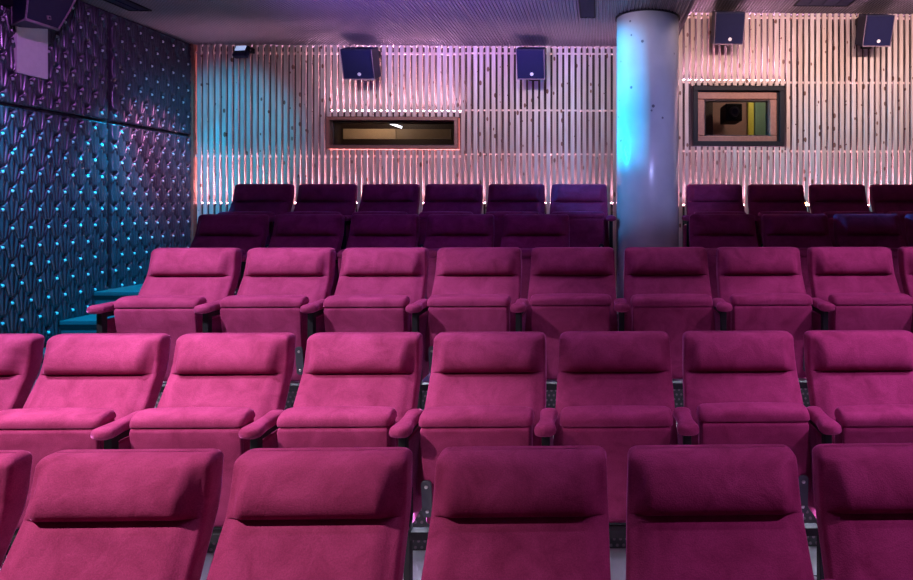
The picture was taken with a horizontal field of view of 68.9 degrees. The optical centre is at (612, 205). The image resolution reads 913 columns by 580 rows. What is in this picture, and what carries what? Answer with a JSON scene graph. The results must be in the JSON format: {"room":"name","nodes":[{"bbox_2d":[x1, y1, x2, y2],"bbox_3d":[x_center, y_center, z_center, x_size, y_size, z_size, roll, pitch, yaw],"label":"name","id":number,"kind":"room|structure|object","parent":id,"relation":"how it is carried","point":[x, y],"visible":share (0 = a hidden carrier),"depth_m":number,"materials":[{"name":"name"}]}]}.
{"room":"auditorium","nodes":[
{"label":"auditorium","id":0,"kind":"room"},
{"bbox_2d":[0,0,190,346],"bbox_3d":[-4.298,0.068,2.796,0.162,3.656,7.770,0,0,-1],"label":"wall","id":1,"kind":"structure","parent":0,"point":[95,166],"depth_m":5.21,"materials":[{"name":"fabric"}]},
{"bbox_2d":[13,26,47,78],"bbox_3d":[-4.277,-1.202,4.694,0.045,0.495,0.255,0,0,-1],"label":"wall plate","id":2,"kind":"object","parent":1,"relation":"attached to","point":[31,49],"visible":0.56,"depth_m":4.68,"materials":[{"name":"white paint"}]},
{"bbox_2d":[0,0,75,30],"bbox_3d":[-4.091,-1.446,4.490,0.407,0.371,0.392,0,0,-1],"label":"wall speaker","id":3,"kind":"object","parent":1,"relation":"attached to","point":[41,14],"visible":1,"depth_m":4.47,"materials":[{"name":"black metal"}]},
{"bbox_2d":[30,284,142,391],"bbox_3d":[-3.918,1.302,5.114,0.780,1.187,3.010,0,0,-1],"label":"stairs","id":4,"kind":"structure","parent":1,"relation":"attached to","point":[87,323],"depth_m":5.05,"materials":[{"name":"carpet"}]},
{"bbox_2d":[189,44,196,242],"bbox_3d":[-4.316,-0.407,6.591,0.045,2.506,0.100,0,0,-1],"label":"trim","id":5,"kind":"structure","parent":1,"relation":"attached to","point":[193,78],"depth_m":6.55,"materials":[{"name":"brown wood"}]},
{"bbox_2d":[80,0,690,48],"bbox_3d":[-1.759,-1.710,1.864,4.960,0.100,9.800,0,0,-1],"label":"ceiling","id":6,"kind":"structure","parent":0,"point":[472,23],"depth_m":5.76,"materials":[{"name":"paint"}]},
{"bbox_2d":[103,0,151,11],"bbox_3d":[-3.979,-1.653,4.468,0.190,0.014,1.900,0,0,-1],"label":"ceiling slot","id":7,"kind":"object","parent":6,"relation":"attached to","point":[128,5],"visible":1,"depth_m":5.28,"materials":[{"name":"black metal"}]},
{"bbox_2d":[578,0,595,17],"bbox_3d":[-0.213,-1.653,5.257,0.135,0.014,0.720,0,0,-1],"label":"ceiling slot","id":8,"kind":"object","parent":6,"relation":"attached to","point":[586,7],"visible":1,"depth_m":5.36,"materials":[{"name":"black metal"}]},
{"bbox_2d":[0,286,816,579],"bbox_3d":[0.408,1.370,4.393,9.400,1.052,4.734,0,0,-1],"label":"floor","id":9,"kind":"structure","parent":0,"point":[617,545],"depth_m":3.04,"materials":[{"name":"carpet"}]},
{"bbox_2d":[0,334,44,410],"bbox_3d":[-2.902,1.118,2.749,0.668,1.050,0.488,0,0,-1],"label":"seat","id":10,"kind":"object","parent":9,"relation":"on","point":[21,355],"visible":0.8,"depth_m":2.88,"materials":[{"name":"fabric"}]},
{"bbox_2d":[0,333,170,544],"bbox_3d":[-2.294,1.118,2.762,0.612,1.050,0.488,0,0,-1],"label":"seat","id":11,"kind":"object","parent":9,"relation":"on","point":[87,391],"visible":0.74,"depth_m":2.82,"materials":[{"name":"fabric"}]},
{"bbox_2d":[87,248,241,391],"bbox_3d":[-2.565,0.784,3.756,0.668,1.050,0.488,0,0,-1],"label":"seat","id":12,"kind":"object","parent":9,"relation":"on","point":[182,291],"visible":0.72,"depth_m":3.66,"materials":[{"name":"fabric"}]},
{"bbox_2d":[129,332,295,542],"bbox_3d":[-1.714,1.118,2.774,0.612,1.050,0.488,0,0,-1],"label":"seat","id":13,"kind":"object","parent":9,"relation":"on","point":[227,393],"visible":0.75,"depth_m":2.82,"materials":[{"name":"fabric"}]},
{"bbox_2d":[190,214,268,294],"bbox_3d":[-2.961,0.589,4.808,0.668,1.050,0.488,0,0,-1],"label":"seat","id":14,"kind":"object","parent":9,"relation":"on","point":[245,232],"visible":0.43,"depth_m":4.90,"materials":[{"name":"fabric"}]},
{"bbox_2d":[218,184,294,247],"bbox_3d":[-3.210,0.321,5.713,0.668,1.050,0.488,0,0,-1],"label":"seat","id":15,"kind":"object","parent":9,"relation":"on","point":[272,200],"visible":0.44,"depth_m":5.80,"materials":[{"name":"fabric"}]},
{"bbox_2d":[220,247,335,391],"bbox_3d":[-1.957,0.784,3.769,0.612,1.050,0.488,0,0,-1],"label":"seat","id":16,"kind":"object","parent":9,"relation":"on","point":[281,289],"visible":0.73,"depth_m":3.71,"materials":[{"name":"fabric"}]},
{"bbox_2d":[268,214,344,295],"bbox_3d":[-2.344,0.589,4.821,0.612,1.050,0.488,0,0,-1],"label":"seat","id":17,"kind":"object","parent":9,"relation":"on","point":[290,230],"visible":0.39,"depth_m":4.91,"materials":[{"name":"fabric"}]},
{"bbox_2d":[285,184,356,249],"bbox_3d":[-2.603,0.321,5.726,0.612,1.050,0.488,0,0,-1],"label":"seat","id":18,"kind":"object","parent":9,"relation":"on","point":[312,198],"visible":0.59,"depth_m":5.81,"materials":[{"name":"fabric"}]},
{"bbox_2d":[277,332,422,579],"bbox_3d":[-1.121,1.118,2.786,0.612,1.050,0.488,0,0,-1],"label":"seat","id":19,"kind":"object","parent":9,"relation":"on","point":[356,389],"visible":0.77,"depth_m":2.83,"materials":[{"name":"fabric"}]},
{"bbox_2d":[323,247,428,409],"bbox_3d":[-1.377,0.784,3.781,0.612,1.050,0.488,0,0,-1],"label":"seat","id":20,"kind":"object","parent":9,"relation":"on","point":[379,289],"visible":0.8,"depth_m":3.82,"materials":[{"name":"fabric"}]},
{"bbox_2d":[337,214,419,275],"bbox_3d":[-1.754,0.589,4.833,0.612,1.050,0.488,0,0,-1],"label":"seat","id":21,"kind":"object","parent":9,"relation":"on","point":[366,230],"visible":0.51,"depth_m":4.93,"materials":[{"name":"fabric"}]},
{"bbox_2d":[351,184,419,216],"bbox_3d":[-2.023,0.321,5.738,0.612,1.050,0.488,0,0,-1],"label":"seat","id":22,"kind":"object","parent":9,"relation":"on","point":[375,198],"visible":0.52,"depth_m":5.83,"materials":[{"name":"fabric"}]},
{"bbox_2d":[6,507,816,554],"bbox_3d":[-0.164,1.484,3.062,6.200,0.309,0.006,0,0,-1],"label":"floor vent","id":23,"kind":"object","parent":9,"relation":"in","point":[616,544],"depth_m":3.05,"materials":[{"name":"pink fabric"}]},
{"bbox_2d":[418,184,482,246],"bbox_3d":[-1.443,0.321,5.750,0.612,1.050,0.488,0,0,-1],"label":"seat","id":24,"kind":"object","parent":9,"relation":"on","point":[439,198],"visible":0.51,"depth_m":5.84,"materials":[{"name":"fabric"}]},
{"bbox_2d":[423,214,494,312],"bbox_3d":[-1.164,0.589,4.846,0.612,1.050,0.488,0,0,-1],"label":"seat","id":25,"kind":"object","parent":9,"relation":"on","point":[443,230],"visible":0.44,"depth_m":4.93,"materials":[{"name":"fabric"}]},
{"bbox_2d":[420,247,528,390],"bbox_3d":[-0.798,0.784,3.793,0.612,1.050,0.488,0,0,-1],"label":"seat","id":26,"kind":"object","parent":9,"relation":"on","point":[476,289],"visible":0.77,"depth_m":3.83,"materials":[{"name":"fabric"}]},
{"bbox_2d":[155,388,809,409],"bbox_3d":[-0.185,1.219,4.062,6.200,0.170,0.006,0,0,-1],"label":"floor vent","id":27,"kind":"object","parent":9,"relation":"in","point":[678,393],"depth_m":4.05,"materials":[{"name":"pink fabric"}]},
{"bbox_2d":[410,331,557,539],"bbox_3d":[-0.541,1.118,2.798,0.612,1.050,0.488,0,0,-1],"label":"seat","id":28,"kind":"object","parent":9,"relation":"on","point":[485,388],"visible":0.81,"depth_m":2.84,"materials":[{"name":"fabric"}]},
{"bbox_2d":[486,184,544,246],"bbox_3d":[-0.863,0.321,5.762,0.612,1.050,0.488,0,0,-1],"label":"seat","id":29,"kind":"object","parent":9,"relation":"on","point":[503,199],"visible":0.49,"depth_m":5.85,"materials":[{"name":"fabric"}]},
{"bbox_2d":[500,214,569,311],"bbox_3d":[-0.574,0.589,4.858,0.612,1.050,0.488,0,0,-1],"label":"seat","id":30,"kind":"object","parent":9,"relation":"on","point":[526,232],"visible":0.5,"depth_m":4.95,"materials":[{"name":"fabric"}]},
{"bbox_2d":[525,247,629,389],"bbox_3d":[-0.218,0.784,3.805,0.612,1.050,0.488,0,0,-1],"label":"seat","id":31,"kind":"object","parent":9,"relation":"on","point":[571,288],"visible":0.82,"depth_m":3.80,"materials":[{"name":"fabric"}]},
{"bbox_2d":[550,184,615,247],"bbox_3d":[-0.283,0.321,5.774,0.612,1.050,0.488,0,0,-1],"label":"seat","id":32,"kind":"object","parent":9,"relation":"on","point":[586,206],"visible":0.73,"depth_m":5.79,"materials":[{"name":"fabric"}]},
{"bbox_2d":[553,331,698,537],"bbox_3d":[0.039,1.118,2.811,0.612,1.050,0.488,0,0,-1],"label":"seat","id":33,"kind":"object","parent":9,"relation":"on","point":[614,393],"visible":0.74,"depth_m":2.85,"materials":[{"name":"fabric"}]},
{"bbox_2d":[617,10,678,297],"bbox_3d":[0.306,-0.128,5.668,0.548,3.084,0.548,0,0,-1],"label":"pillar","id":34,"kind":"structure","parent":9,"relation":"on","point":[648,40],"depth_m":5.43,"materials":[{"name":"paint"}]},
{"bbox_2d":[615,8,679,21],"bbox_3d":[0.306,-1.657,5.668,0.572,0.017,0.572,0,0,-1],"label":"trim","id":35,"kind":"structure","parent":34,"relation":"attached to","point":[641,9],"depth_m":5.43,"materials":[{"name":"black metal"}]},
{"bbox_2d":[624,247,732,388],"bbox_3d":[0.362,0.784,3.817,0.612,1.050,0.488,0,0,-1],"label":"seat","id":36,"kind":"object","parent":9,"relation":"on","point":[667,289],"visible":0.71,"depth_m":3.82,"materials":[{"name":"fabric"}]},
{"bbox_2d":[682,184,760,246],"bbox_3d":[0.949,0.321,5.800,0.668,1.050,0.488,0,0,-1],"label":"seat","id":37,"kind":"object","parent":9,"relation":"on","point":[700,198],"visible":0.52,"depth_m":5.89,"materials":[{"name":"fabric"}]},
{"bbox_2d":[689,214,757,310],"bbox_3d":[0.868,0.589,4.888,0.668,1.050,0.488,0,0,-1],"label":"seat","id":38,"kind":"object","parent":9,"relation":"on","point":[710,232],"visible":0.38,"depth_m":4.98,"materials":[{"name":"fabric"}]},
{"bbox_2d":[682,330,841,579],"bbox_3d":[0.619,1.118,2.823,0.612,1.050,0.488,0,0,-1],"label":"seat","id":39,"kind":"object","parent":9,"relation":"on","point":[740,387],"visible":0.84,"depth_m":2.86,"materials":[{"name":"fabric"}]},
{"bbox_2d":[716,247,834,387],"bbox_3d":[0.942,0.784,3.830,0.612,1.050,0.488,0,0,-1],"label":"seat","id":40,"kind":"object","parent":9,"relation":"on","point":[764,287],"visible":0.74,"depth_m":3.80,"materials":[{"name":"fabric"}]},
{"bbox_2d":[747,184,810,246],"bbox_3d":[1.557,0.321,5.813,0.612,1.050,0.488,0,0,-1],"label":"seat","id":41,"kind":"object","parent":9,"relation":"on","point":[762,198],"visible":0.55,"depth_m":5.90,"materials":[{"name":"fabric"}]},
{"bbox_2d":[761,214,832,310],"bbox_3d":[1.476,0.589,4.901,0.612,1.050,0.488,0,0,-1],"label":"seat","id":42,"kind":"object","parent":9,"relation":"on","point":[802,232],"visible":0.42,"depth_m":4.99,"materials":[{"name":"fabric"}]},
{"bbox_2d":[809,184,875,246],"bbox_3d":[2.136,0.321,5.825,0.612,1.050,0.488,0,0,-1],"label":"seat","id":43,"kind":"object","parent":9,"relation":"on","point":[829,200],"visible":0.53,"depth_m":5.91,"materials":[{"name":"fabric"}]},
{"bbox_2d":[804,330,912,443],"bbox_3d":[1.199,1.118,2.835,0.612,1.050,0.488,0,0,-1],"label":"seat","id":44,"kind":"object","parent":9,"relation":"on","point":[862,380],"visible":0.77,"depth_m":2.91,"materials":[{"name":"fabric"}]},
{"bbox_2d":[807,247,912,332],"bbox_3d":[1.522,0.784,3.842,0.612,1.050,0.488,0,0,-1],"label":"seat","id":45,"kind":"object","parent":9,"relation":"on","point":[861,283],"visible":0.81,"depth_m":3.90,"materials":[{"name":"fabric"}]},
{"bbox_2d":[833,214,905,293],"bbox_3d":[2.056,0.589,4.913,0.612,1.050,0.488,0,0,-1],"label":"seat","id":46,"kind":"object","parent":9,"relation":"on","point":[850,230],"visible":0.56,"depth_m":5.00,"materials":[{"name":"fabric"}]},
{"bbox_2d":[869,184,912,246],"bbox_3d":[2.716,0.321,5.837,0.612,1.050,0.488,0,0,-1],"label":"seat","id":47,"kind":"object","parent":9,"relation":"on","point":[897,199],"visible":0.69,"depth_m":5.92,"materials":[{"name":"fabric"}]},
{"bbox_2d":[898,247,912,311],"bbox_3d":[2.102,0.784,3.854,0.612,1.050,0.488,0,0,-1],"label":"seat","id":48,"kind":"object","parent":9,"relation":"on","point":[905,254],"visible":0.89,"depth_m":3.98,"materials":[{"name":"fabric"}]},
{"bbox_2d":[905,214,912,246],"bbox_3d":[2.635,0.589,4.925,0.612,1.050,0.488,0,0,-1],"label":"seat","id":49,"kind":"object","parent":9,"relation":"on","point":[909,217],"visible":0.94,"depth_m":5.07,"materials":[{"name":"fabric"}]},
{"bbox_2d":[196,13,912,285],"bbox_3d":[0.359,-0.562,6.728,9.400,3.016,0.142,0,0,-1],"label":"wall","id":50,"kind":"structure","parent":0,"point":[848,108],"depth_m":6.68,"materials":[{"name":"brown wood"}]},
{"bbox_2d":[232,45,254,58],"bbox_3d":[-3.767,-1.568,6.519,0.185,0.133,0.123,0,0,-1],"label":"lamp","id":51,"kind":"object","parent":50,"relation":"attached to","point":[239,52],"visible":1,"depth_m":6.49,"materials":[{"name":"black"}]},
{"bbox_2d":[340,47,380,80],"bbox_3d":[-2.506,-1.419,6.402,0.306,0.345,0.374,0,0,-1],"label":"speaker","id":52,"kind":"object","parent":50,"relation":"attached to","point":[358,63],"visible":1,"depth_m":6.27},
{"bbox_2d":[341,51,372,77],"bbox_3d":[-2.503,-1.385,6.265,0.278,0.253,0.100,0,0,-1],"label":"grille","id":53,"kind":"object","parent":52,"relation":"attached to","point":[355,64],"depth_m":6.26,"materials":[{"name":"fabric"}]},
{"bbox_2d":[326,117,459,149],"bbox_3d":[-2.276,-0.753,6.694,1.342,0.330,0.220,0,0,-1],"label":"window","id":54,"kind":"structure","parent":50,"relation":"in","point":[344,133],"depth_m":6.68,"materials":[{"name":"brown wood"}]},
{"bbox_2d":[331,110,460,112],"bbox_3d":[-2.270,-0.985,6.664,1.392,0.018,0.030,0,0,-1],"label":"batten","id":55,"kind":"object","parent":50,"relation":"attached to","point":[331,110],"visible":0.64,"depth_m":6.66,"materials":[{"name":"white paint"}]},
{"bbox_2d":[331,110,436,110],"bbox_3d":[-2.270,-0.991,6.664,1.392,0.006,0.020,0,0,-1],"label":"diffuser","id":56,"kind":"object","parent":55,"relation":"attached to","point":[331,110],"depth_m":6.65,"materials":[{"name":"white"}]},
{"bbox_2d":[202,202,616,203],"bbox_3d":[-1.880,-0.028,6.672,4.800,0.018,0.030,0,0,-1],"label":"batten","id":57,"kind":"object","parent":50,"relation":"attached to","point":[202,202],"visible":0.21,"depth_m":6.65,"materials":[{"name":"white paint"}]},
{"bbox_2d":[516,47,545,80],"bbox_3d":[-0.815,-1.427,6.437,0.276,0.345,0.374,0,0,-1],"label":"speaker","id":58,"kind":"object","parent":50,"relation":"attached to","point":[530,61],"visible":1,"depth_m":6.30},
{"bbox_2d":[679,0,694,34],"bbox_3d":[0.716,-1.863,1.915,0.032,0.414,9.800,0,0,-1],"label":"trim","id":59,"kind":"structure","parent":50,"relation":"attached to","point":[691,3],"depth_m":5.55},
{"bbox_2d":[711,11,745,46],"bbox_3d":[1.152,-1.793,6.477,0.296,0.364,0.378,0,0,-1],"label":"speaker","id":60,"kind":"object","parent":50,"relation":"attached to","point":[727,27],"visible":1,"depth_m":6.34},
{"bbox_2d":[682,79,784,80],"bbox_3d":[1.259,-1.319,6.738,1.094,0.018,0.030,0,0,-1],"label":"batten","id":61,"kind":"object","parent":50,"relation":"attached to","point":[682,79],"visible":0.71,"depth_m":6.72,"materials":[{"name":"white paint"}]},
{"bbox_2d":[692,86,783,146],"bbox_3d":[1.309,-0.939,6.744,0.954,0.626,0.170,0,0,-1],"label":"window","id":62,"kind":"structure","parent":50,"relation":"in","point":[722,116],"depth_m":6.68,"materials":[{"name":"black wood"}]},
{"bbox_2d":[855,14,894,48],"bbox_3d":[2.643,-1.776,6.509,0.286,0.355,0.376,0,0,-1],"label":"speaker","id":63,"kind":"object","parent":50,"relation":"attached to","point":[873,30],"visible":1,"depth_m":6.38},
{"bbox_2d":[864,16,893,44],"bbox_3d":[2.646,-1.742,6.373,0.258,0.262,0.103,0,0,-1],"label":"grille","id":64,"kind":"object","parent":63,"relation":"attached to","point":[878,30],"depth_m":6.37,"materials":[{"name":"fabric"}]},
{"bbox_2d":[689,0,912,15],"bbox_3d":[2.940,-2.070,1.962,4.440,0.100,9.800,0,0,-1],"label":"ceiling","id":65,"kind":"structure","parent":0,"point":[891,7],"depth_m":6.52,"materials":[{"name":"paint"}]},
{"bbox_2d":[793,0,855,6],"bbox_3d":[2.096,-2.013,6.195,0.550,0.014,0.500,0,0,-1],"label":"ceiling slot","id":66,"kind":"object","parent":65,"relation":"attached to","point":[806,3],"visible":1,"depth_m":6.37,"materials":[{"name":"black metal"}]},
{"bbox_3d":[0.510,1.846,-0.474,9.400,0.100,5.030,0,0,-1],"label":"floor","id":67,"kind":"structure","parent":0,"visible":0},
{"bbox_2d":[0,450,31,566],"bbox_3d":[-2.033,1.271,1.727,0.668,1.050,0.488,0,0,-1],"label":"seat","id":68,"kind":"object","parent":67,"relation":"on","point":[15,465],"visible":1,"depth_m":1.90,"materials":[{"name":"fabric"}]},
{"bbox_2d":[0,448,223,579],"bbox_3d":[-1.425,1.271,1.740,0.612,1.050,0.488,0,0,-1],"label":"seat","id":69,"kind":"object","parent":67,"relation":"on","point":[91,514],"visible":1,"depth_m":1.83,"materials":[{"name":"fabric"}]},
{"bbox_2d":[206,447,412,579],"bbox_3d":[-0.845,1.271,1.752,0.612,1.050,0.488,0,0,-1],"label":"seat","id":70,"kind":"object","parent":67,"relation":"on","point":[337,513],"visible":1,"depth_m":1.84,"materials":[{"name":"fabric"}]},
{"bbox_2d":[421,445,610,579],"bbox_3d":[-0.245,1.271,1.764,0.612,1.050,0.488,0,0,-1],"label":"seat","id":71,"kind":"object","parent":67,"relation":"on","point":[498,512],"visible":1,"depth_m":1.85,"materials":[{"name":"fabric"}]},
{"bbox_2d":[626,444,834,579],"bbox_3d":[0.335,1.271,1.776,0.612,1.050,0.488,0,0,-1],"label":"seat","id":72,"kind":"object","parent":67,"relation":"on","point":[720,511],"visible":1,"depth_m":1.86,"materials":[{"name":"fabric"}]},
{"bbox_2d":[812,443,912,579],"bbox_3d":[0.915,1.271,1.789,0.612,1.050,0.488,0,0,-1],"label":"seat","id":73,"kind":"object","parent":67,"relation":"on","point":[863,492],"visible":1,"depth_m":1.88,"materials":[{"name":"fabric"}]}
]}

